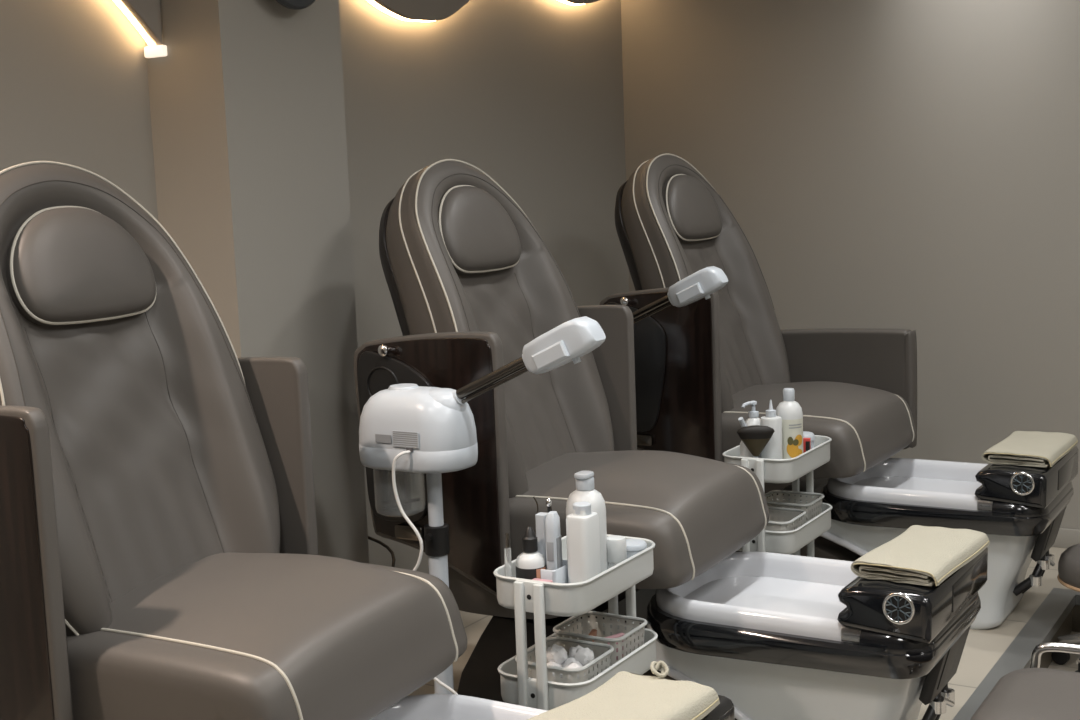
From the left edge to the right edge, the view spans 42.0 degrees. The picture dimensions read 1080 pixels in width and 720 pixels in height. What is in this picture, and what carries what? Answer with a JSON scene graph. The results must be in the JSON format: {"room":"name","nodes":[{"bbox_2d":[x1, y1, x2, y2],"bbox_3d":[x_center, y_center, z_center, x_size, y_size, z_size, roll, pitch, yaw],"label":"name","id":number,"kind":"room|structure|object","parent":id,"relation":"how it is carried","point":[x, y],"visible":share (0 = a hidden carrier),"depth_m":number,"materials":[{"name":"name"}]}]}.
{"room":"salon","nodes":[
{"label":"salon","id":0,"kind":"room"},
{"bbox_2d":[144,0,368,563],"bbox_3d":[-0.739,-0.445,3.654,0.251,2.730,0.455,2,8,31],"label":"wall column","id":1,"kind":"structure","parent":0,"point":[247,108],"depth_m":3.53,"materials":[{"name":"grey paint"}]},
{"bbox_2d":[276,0,314,9],"bbox_3d":[-0.630,-0.994,3.490,0.066,0.244,0.244,2,8,31],"label":"round wall light","id":2,"kind":"object","parent":1,"relation":"attached to","point":[290,4],"visible":1,"depth_m":3.49,"materials":[{"name":"grey"}]},
{"bbox_2d":[0,0,628,573],"bbox_3d":[-1.566,-0.172,2.631,0.100,2.950,7.500,2,8,31],"label":"wall","id":3,"kind":"structure","parent":0,"point":[528,94],"depth_m":4.45,"materials":[{"name":"grey paint"}]},
{"bbox_2d":[113,0,166,57],"bbox_3d":[-1.511,-1.112,2.491,0.074,1.015,2.161,2,8,31],"label":"light panel","id":4,"kind":"object","parent":3,"relation":"attached to","point":[147,12],"visible":1,"depth_m":3.41,"materials":[{"name":"white plastic"}]},
{"bbox_2d":[367,0,598,21],"bbox_3d":[-0.198,-1.524,4.664,0.064,0.846,2.085,2,8,31],"label":"light panel","id":5,"kind":"object","parent":3,"relation":"attached to","point":[407,10],"visible":1,"depth_m":4.36,"materials":[{"name":"grey paint"}]},
{"bbox_2d":[408,547,1071,719],"bbox_3d":[0.733,1.219,1.449,5.150,0.119,7.300,2,8,31],"label":"floor","id":6,"kind":"structure","parent":0,"point":[982,649],"depth_m":4.05,"materials":[{"name":"grey tile"}]},
{"bbox_2d":[0,161,466,719],"bbox_3d":[-0.655,0.336,2.639,0.929,1.433,0.757,2,8,31],"label":"chair","id":7,"kind":"object","parent":6,"relation":"on","point":[160,559],"visible":1,"depth_m":2.58,"materials":[{"name":"grey leather"}]},
{"bbox_2d":[368,536,394,566],"bbox_3d":[-0.444,0.706,3.775,0.178,0.412,0.676,-4,8,-16],"label":"cable","id":8,"kind":"object","parent":6,"relation":"on","point":[387,547],"visible":0.21,"depth_m":3.96,"materials":[{"name":"black plastic"}]},
{"bbox_2d":[359,316,605,694],"bbox_3d":[-0.294,0.436,3.129,1.011,1.083,0.399,2,8,31],"label":"steamer","id":9,"kind":"object","parent":6,"relation":"on","point":[407,431],"visible":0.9,"depth_m":2.99,"materials":[{"name":"white plastic"}]},
{"bbox_2d":[373,469,425,516],"bbox_3d":[-0.311,0.283,3.119,0.112,0.112,0.112,2,8,31],"label":"jar","id":10,"kind":"object","parent":9,"relation":"on","point":[410,486],"depth_m":3.07,"materials":[{"name":"clear plastic"}]},
{"bbox_2d":[371,694,734,719],"bbox_3d":[-0.118,0.821,2.371,0.776,0.500,0.519,2,8,31],"label":"tub","id":11,"kind":"object","parent":6,"relation":"on","point":[423,706],"visible":0.53,"depth_m":2.59,"materials":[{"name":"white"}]},
{"bbox_2d":[371,694,546,719],"bbox_3d":[-0.096,0.745,2.346,0.665,0.176,0.477,2,8,31],"label":"basin","id":12,"kind":"object","parent":11,"relation":"in","point":[423,706],"depth_m":2.60,"materials":[{"name":"white ceramic"}]},
{"bbox_2d":[527,671,719,719],"bbox_3d":[0.100,0.564,2.185,0.213,0.040,0.398,3,9,34],"label":"folded towel","id":13,"kind":"object","parent":11,"relation":"on","point":[627,695],"visible":1,"depth_m":2.23,"materials":[{"name":"beige fabric"}]},
{"bbox_2d":[650,660,668,677],"bbox_3d":[0.199,0.517,2.360,0.031,0.024,0.041,-3,7,-10],"label":"tie","id":14,"kind":"object","parent":13,"relation":"on","point":[662,665],"visible":1,"depth_m":2.35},
{"bbox_2d":[354,159,769,702],"bbox_3d":[0.072,0.198,3.546,0.925,1.423,0.757,2,8,31],"label":"chair","id":15,"kind":"object","parent":6,"relation":"on","point":[471,281],"visible":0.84,"depth_m":3.41,"materials":[{"name":"grey leather"}]},
{"bbox_2d":[358,351,431,521],"bbox_3d":[-0.338,0.186,3.374,0.227,0.414,0.011,2,8,31],"label":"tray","id":16,"kind":"object","parent":15,"relation":"on","point":[377,370],"depth_m":3.37,"materials":[{"name":"black"}]},
{"bbox_2d":[494,534,657,710],"bbox_3d":[0.087,0.696,2.934,0.216,0.588,0.398,2,8,31],"label":"trolley","id":17,"kind":"object","parent":6,"relation":"on","point":[540,598],"visible":0.6,"depth_m":2.76,"materials":[{"name":"white metal"}]},
{"bbox_2d":[504,533,511,576],"bbox_3d":[-0.064,0.414,2.815,0.014,0.134,0.028,-2,7,5],"label":"clear tube","id":18,"kind":"object","parent":17,"relation":"on","point":[507,551],"visible":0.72,"depth_m":2.81,"materials":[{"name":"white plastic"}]},
{"bbox_2d":[516,526,545,579],"bbox_3d":[-0.019,0.407,2.836,0.062,0.143,0.062,2,8,31],"label":"dropper bottle","id":19,"kind":"object","parent":17,"relation":"on","point":[529,563],"visible":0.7,"depth_m":2.82,"materials":[{"name":"white plastic"}]},
{"bbox_2d":[532,578,552,582],"bbox_3d":[0.000,0.461,2.784,0.044,0.048,0.036,2,8,31],"label":"packet","id":20,"kind":"object","parent":17,"relation":"in","point":[537,579],"visible":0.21,"depth_m":2.78,"materials":[{"name":"pink"}]},
{"bbox_2d":[533,497,551,513],"bbox_3d":[0.010,0.374,2.912,0.052,0.182,0.010,2,8,31],"label":"tweezers","id":21,"kind":"object","parent":17,"relation":"on","point":[533,497],"visible":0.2,"depth_m":2.91,"materials":[{"name":"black metal"}]},
{"bbox_2d":[540,560,567,582],"bbox_3d":[0.021,0.444,2.852,0.068,0.062,0.080,2,8,31],"label":"holder","id":22,"kind":"object","parent":17,"relation":"on","point":[560,575],"visible":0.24,"depth_m":2.81,"materials":[{"name":"grey plastic"}]},
{"bbox_2d":[535,512,547,569],"bbox_3d":[0.007,0.391,2.864,0.022,0.157,0.026,1,8,26],"label":"block","id":23,"kind":"object","parent":22,"relation":"in","point":[540,518],"visible":0.32,"depth_m":2.85,"materials":[{"name":"grey plastic"}]},
{"bbox_2d":[546,498,551,512],"bbox_3d":[0.021,0.374,2.873,0.013,0.187,0.013,2,8,31],"label":"tool","id":24,"kind":"object","parent":22,"relation":"in","point":[548,500],"visible":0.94,"depth_m":2.86,"materials":[{"name":"silver metal"}]},
{"bbox_2d":[545,511,561,569],"bbox_3d":[0.028,0.389,2.834,0.025,0.166,0.041,0,8,19],"label":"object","id":25,"kind":"object","parent":22,"relation":"in","point":[552,521],"visible":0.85,"depth_m":2.81,"materials":[{"name":"grey plastic"}]},
{"bbox_2d":[515,637,613,682],"bbox_3d":[0.051,0.632,2.848,0.160,0.084,0.166,2,8,31],"label":"storage basket","id":26,"kind":"object","parent":17,"relation":"on","point":[595,667],"visible":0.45,"depth_m":2.82,"materials":[{"name":"white plastic"}]},
{"bbox_2d":[547,662,561,681],"bbox_3d":[0.025,0.626,2.824,0.043,0.044,0.044,3,9,35],"label":"ball","id":27,"kind":"object","parent":26,"relation":"in","point":[549,663],"visible":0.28,"depth_m":2.82,"materials":[{"name":"white fabric"}]},
{"bbox_2d":[546,644,566,664],"bbox_3d":[0.033,0.595,2.842,0.043,0.042,0.043,-4,7,-12],"label":"ball","id":28,"kind":"object","parent":26,"relation":"in","point":[557,654],"visible":0.94,"depth_m":2.83,"materials":[{"name":"white fabric"}]},
{"bbox_2d":[562,657,577,667],"bbox_3d":[0.066,0.621,2.841,0.042,0.044,0.042,-4,7,-13],"label":"ball","id":29,"kind":"object","parent":26,"relation":"in","point":[571,659],"visible":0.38,"depth_m":2.83,"materials":[{"name":"white fabric"}]},
{"bbox_2d":[568,645,580,657],"bbox_3d":[0.079,0.605,2.873,0.044,0.040,0.043,-2,7,0],"label":"ball","id":30,"kind":"object","parent":26,"relation":"in","point":[572,650],"visible":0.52,"depth_m":2.86,"materials":[{"name":"white fabric"}]},
{"bbox_2d":[565,662,584,678],"bbox_3d":[0.069,0.623,2.801,0.042,0.043,0.042,-8,10,-41],"label":"ball","id":31,"kind":"object","parent":26,"relation":"in","point":[572,664],"visible":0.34,"depth_m":2.79,"materials":[{"name":"white fabric"}]},
{"bbox_2d":[574,647,594,665],"bbox_3d":[0.090,0.603,2.849,0.042,0.042,0.045,-1,7,8],"label":"ball","id":32,"kind":"object","parent":26,"relation":"in","point":[582,655],"visible":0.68,"depth_m":2.83,"materials":[{"name":"white fabric"}]},
{"bbox_2d":[494,534,654,616],"bbox_3d":[0.077,0.439,2.901,0.216,0.069,0.374,2,8,31],"label":"tray","id":33,"kind":"object","parent":17,"relation":"on","point":[540,598],"depth_m":2.75,"materials":[{"name":"white metal"}]},
{"bbox_2d":[498,621,657,709],"bbox_3d":[0.084,0.637,2.926,0.216,0.069,0.374,2,8,31],"label":"tray","id":34,"kind":"object","parent":17,"relation":"on","point":[517,688],"depth_m":2.79,"materials":[{"name":"white metal"}]},
{"bbox_2d":[566,502,600,582],"bbox_3d":[0.087,0.381,2.835,0.054,0.187,0.063,2,8,31],"label":"bottle","id":35,"kind":"object","parent":17,"relation":"on","point":[582,526],"visible":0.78,"depth_m":2.81,"materials":[{"name":"white plastic"}]},
{"bbox_2d":[566,471,606,572],"bbox_3d":[0.096,0.347,2.912,0.083,0.234,0.083,2,8,31],"label":"bottle","id":36,"kind":"object","parent":17,"relation":"on","point":[585,491],"visible":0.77,"depth_m":2.88,"materials":[{"name":"white plastic"}]},
{"bbox_2d":[553,611,646,665],"bbox_3d":[0.130,0.607,2.992,0.168,0.092,0.156,2,8,31],"label":"storage basket","id":37,"kind":"object","parent":17,"relation":"in","point":[633,639],"visible":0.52,"depth_m":3.02,"materials":[{"name":"white plastic"}]},
{"bbox_2d":[589,629,596,649],"bbox_3d":[0.107,0.614,2.974,0.020,0.078,0.056,0,8,14],"label":"sachet","id":38,"kind":"object","parent":37,"relation":"in","point":[593,632],"visible":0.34,"depth_m":2.97,"materials":[{"name":"orange paper"}]},
{"bbox_2d":[604,633,624,659],"bbox_3d":[0.156,0.617,3.000,0.056,0.062,0.019,-7,9,-36],"label":"sachet","id":39,"kind":"object","parent":37,"relation":"in","point":[618,635],"visible":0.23,"depth_m":3.00,"materials":[{"name":"pink"}]},
{"bbox_2d":[607,535,626,568],"bbox_3d":[0.158,0.413,2.922,0.060,0.095,0.060,2,8,31],"label":"jar","id":40,"kind":"object","parent":17,"relation":"on","point":[616,544],"visible":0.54,"depth_m":2.90,"materials":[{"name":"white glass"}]},
{"bbox_2d":[626,539,646,558],"bbox_3d":[0.195,0.417,2.988,0.066,0.068,0.066,2,8,31],"label":"lidded dish","id":41,"kind":"object","parent":17,"relation":"on","point":[634,546],"visible":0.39,"depth_m":2.96,"materials":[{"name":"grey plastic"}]},
{"bbox_2d":[627,550,642,558],"bbox_3d":[0.195,0.425,2.989,0.062,0.052,0.062,2,8,31],"label":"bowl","id":42,"kind":"object","parent":41,"relation":"on","point":[630,553],"depth_m":2.96,"materials":[{"name":"plastic"}]},
{"bbox_2d":[632,266,727,323],"bbox_3d":[0.289,0.252,4.302,0.606,1.082,0.380,-1,7,11],"label":"steamer","id":43,"kind":"object","parent":6,"relation":"on","point":[702,283],"visible":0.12,"depth_m":4.04,"materials":[{"name":"white plastic"}]},
{"bbox_2d":[599,153,916,554],"bbox_3d":[0.716,0.037,4.602,0.922,1.422,0.734,3,9,34],"label":"chair","id":44,"kind":"object","parent":6,"relation":"on","point":[697,363],"visible":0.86,"depth_m":4.49,"materials":[{"name":"grey leather"}]},
{"bbox_2d":[606,302,665,431],"bbox_3d":[0.301,0.024,4.456,0.227,0.414,0.011,3,9,34],"label":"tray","id":45,"kind":"object","parent":44,"relation":"on","point":[650,332],"depth_m":4.42,"materials":[{"name":"black"}]},
{"bbox_2d":[722,435,832,556],"bbox_3d":[0.686,0.534,4.026,0.216,0.588,0.398,2,8,31],"label":"trolley","id":46,"kind":"object","parent":6,"relation":"on","point":[789,470],"visible":0.24,"depth_m":3.86,"materials":[{"name":"white metal"}]},
{"bbox_2d":[738,417,753,457],"bbox_3d":[0.578,0.237,3.909,0.048,0.164,0.057,2,8,31],"label":"bottle","id":47,"kind":"object","parent":46,"relation":"on","point":[744,452],"visible":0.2,"depth_m":3.89,"materials":[{"name":"white plastic"}]},
{"bbox_2d":[742,401,760,457],"bbox_3d":[0.602,0.212,3.959,0.064,0.198,0.072,-1,7,11],"label":"pump bottle","id":48,"kind":"object","parent":46,"relation":"on","point":[753,415],"visible":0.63,"depth_m":3.94,"materials":[{"name":"white plastic"}]},
{"bbox_2d":[737,425,774,457],"bbox_3d":[0.594,0.250,3.869,0.104,0.142,0.034,-2,7,1],"label":"brush","id":49,"kind":"object","parent":46,"relation":"on","point":[755,438],"visible":0.97,"depth_m":3.85,"materials":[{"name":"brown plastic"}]},
{"bbox_2d":[760,400,782,458],"bbox_3d":[0.644,0.212,3.914,0.060,0.206,0.061,2,8,31],"label":"bottle","id":50,"kind":"object","parent":46,"relation":"on","point":[773,449],"visible":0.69,"depth_m":3.89,"materials":[{"name":"white plastic"}]},
{"bbox_2d":[722,435,831,482],"bbox_3d":[0.677,0.277,3.993,0.216,0.069,0.374,2,8,31],"label":"tray","id":51,"kind":"object","parent":46,"relation":"on","point":[789,470],"depth_m":3.84,"materials":[{"name":"white metal"}]},
{"bbox_2d":[737,499,832,553],"bbox_3d":[0.684,0.475,4.018,0.216,0.069,0.374,2,8,31],"label":"tray","id":52,"kind":"object","parent":46,"relation":"on","point":[782,542],"depth_m":3.86,"materials":[{"name":"white metal"}]},
{"bbox_2d":[765,506,805,530],"bbox_3d":[0.650,0.471,3.941,0.160,0.082,0.166,2,8,31],"label":"storage basket","id":53,"kind":"object","parent":46,"relation":"in","point":[795,522],"visible":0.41,"depth_m":3.97,"materials":[{"name":"white plastic"}]},
{"bbox_2d":[776,388,802,458],"bbox_3d":[0.703,0.193,3.964,0.077,0.228,0.076,2,8,31],"label":"lotion bottle","id":54,"kind":"object","parent":46,"relation":"on","point":[789,410],"visible":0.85,"depth_m":3.93,"materials":[{"name":"white plastic"}]},
{"bbox_2d":[787,437,792,444],"bbox_3d":[0.700,0.226,3.930,0.016,0.024,0.001,-1,7,6],"label":"print","id":55,"kind":"object","parent":54,"relation":"on","point":[789,439],"depth_m":3.93,"materials":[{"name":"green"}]},
{"bbox_2d":[787,444,798,453],"bbox_3d":[0.707,0.249,3.934,0.034,0.044,0.004,-3,7,-4],"label":"print","id":56,"kind":"object","parent":54,"relation":"on","point":[791,448],"depth_m":3.93,"materials":[{"name":"orange"}]},
{"bbox_2d":[789,449,801,457],"bbox_3d":[0.718,0.262,3.939,0.044,0.028,0.007,-5,8,-21],"label":"print","id":57,"kind":"object","parent":54,"relation":"attached to","point":[793,453],"depth_m":3.93,"materials":[{"name":"orange"}]},
{"bbox_2d":[795,435,801,445],"bbox_3d":[0.725,0.224,3.937,0.029,0.032,0.003,-7,9,-33],"label":"print","id":58,"kind":"object","parent":54,"relation":"on","point":[798,438],"depth_m":3.93,"materials":[{"name":"orange"}]},
{"bbox_2d":[765,490,823,526],"bbox_3d":[0.728,0.444,4.085,0.168,0.094,0.156,2,8,31],"label":"storage basket","id":59,"kind":"object","parent":46,"relation":"in","point":[815,503],"visible":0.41,"depth_m":4.12,"materials":[{"name":"white plastic"}]},
{"bbox_2d":[803,438,810,452],"bbox_3d":[0.759,0.261,4.032,0.032,0.072,0.023,0,8,17],"label":"carton","id":60,"kind":"object","parent":46,"relation":"on","point":[806,441],"visible":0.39,"depth_m":4.02,"materials":[{"name":"red"}]},
{"bbox_2d":[803,431,814,448],"bbox_3d":[0.763,0.250,4.072,0.065,0.082,0.065,2,8,31],"label":"tub","id":61,"kind":"object","parent":46,"relation":"on","point":[806,434],"visible":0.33,"depth_m":4.05,"materials":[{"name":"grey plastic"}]},
{"bbox_2d":[643,548,987,719],"bbox_3d":[0.592,0.679,3.275,0.776,0.500,0.519,2,8,31],"label":"tub","id":62,"kind":"object","parent":6,"relation":"on","point":[779,636],"visible":0.84,"depth_m":3.07,"materials":[{"name":"white plastic"}]},
{"bbox_2d":[655,552,860,643],"bbox_3d":[0.615,0.602,3.250,0.665,0.176,0.477,2,8,31],"label":"basin","id":63,"kind":"object","parent":62,"relation":"in","point":[778,596],"depth_m":3.27,"materials":[{"name":"white plastic"}]},
{"bbox_2d":[886,596,910,621],"bbox_3d":[0.731,0.508,2.868,0.051,0.056,0.003,2,8,31],"label":"speaker grille","id":64,"kind":"object","parent":62,"relation":"attached to","point":[898,608],"depth_m":2.87,"materials":[{"name":"grey"}]},
{"bbox_2d":[851,525,989,585],"bbox_3d":[0.841,0.422,3.087,0.195,0.037,0.373,3,9,33],"label":"folded towel","id":65,"kind":"object","parent":62,"relation":"on","point":[921,555],"visible":1,"depth_m":3.01,"materials":[{"name":"beige fabric"}]},
{"bbox_2d":[800,446,1078,629],"bbox_3d":[1.213,0.518,4.349,0.776,0.500,0.519,2,8,31],"label":"tub","id":66,"kind":"object","parent":6,"relation":"on","point":[1020,510],"visible":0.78,"depth_m":4.14,"materials":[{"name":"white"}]},
{"bbox_2d":[827,458,992,511],"bbox_3d":[1.236,0.442,4.324,0.665,0.176,0.477,2,8,31],"label":"basin","id":67,"kind":"object","parent":66,"relation":"in","point":[894,484],"depth_m":4.29,"materials":[{"name":"white plastic"}]},
{"bbox_2d":[1013,474,1030,493],"bbox_3d":[1.351,0.347,3.941,0.051,0.056,0.003,2,8,31],"label":"speaker grille","id":68,"kind":"object","parent":66,"relation":"attached to","point":[1021,482],"depth_m":3.94,"materials":[{"name":"grey metal"}]},
{"bbox_2d":[981,431,1077,466],"bbox_3d":[1.460,0.260,4.179,0.201,0.036,0.383,2,8,31],"label":"folded towel","id":69,"kind":"object","parent":66,"relation":"on","point":[1021,448],"visible":1,"depth_m":4.09,"materials":[{"name":"beige fabric"}]},
{"bbox_2d":[953,588,1079,719],"bbox_3d":[1.357,1.236,0.768,3.380,0.033,6.780,2,8,31],"label":"trim","id":70,"kind":"structure","parent":6,"relation":"attached to","point":[1050,615],"depth_m":4.03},
{"bbox_2d":[1040,610,1071,667],"bbox_3d":[-0.050,1.245,1.599,0.015,0.090,6.745,2,8,31],"label":"trim","id":71,"kind":"structure","parent":6,"relation":"attached to","point":[1065,628],"depth_m":4.26,"materials":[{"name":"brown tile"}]},
{"bbox_2d":[1072,605,1079,631],"bbox_3d":[3.102,0.870,3.607,3.330,0.090,0.015,2,8,31],"label":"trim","id":72,"kind":"structure","parent":6,"relation":"attached to","point":[1076,609],"depth_m":4.44,"materials":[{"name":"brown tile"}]},
{"bbox_2d":[621,0,1079,529],"bbox_3d":[2.627,-0.555,4.396,5.250,2.950,0.100,2,8,31],"label":"wall","id":73,"kind":"structure","parent":0,"point":[912,165],"depth_m":5.12,"materials":[{"name":"grey paint"}]},
{"bbox_2d":[1051,528,1079,547],"bbox_3d":[2.601,0.660,4.529,5.150,0.070,0.012,2,8,31],"label":"baseboard","id":74,"kind":"structure","parent":73,"relation":"attached to","point":[1065,538],"depth_m":4.96,"materials":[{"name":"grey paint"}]},
{"bbox_2d":[1048,632,1079,671],"bbox_3d":[1.513,1.352,1.056,3.600,0.100,7.400,2,8,31],"label":"floor","id":75,"kind":"structure","parent":0,"point":[1071,665],"depth_m":4.16,"materials":[{"name":"beige tile"}]},
{"bbox_2d":[970,642,1079,719],"bbox_3d":[1.077,0.860,2.739,0.412,0.478,0.476,2,8,31],"label":"stool","id":76,"kind":"object","parent":75,"relation":"on","point":[1034,692],"visible":1,"depth_m":2.74,"materials":[{"name":"grey leather"}]},
{"bbox_2d":[1052,544,1079,672],"bbox_3d":[1.660,0.726,4.047,0.362,0.368,0.360,2,8,31],"label":"stool","id":77,"kind":"object","parent":75,"relation":"on","point":[1068,576],"visible":0.91,"depth_m":4.02,"materials":[{"name":"grey leather"}]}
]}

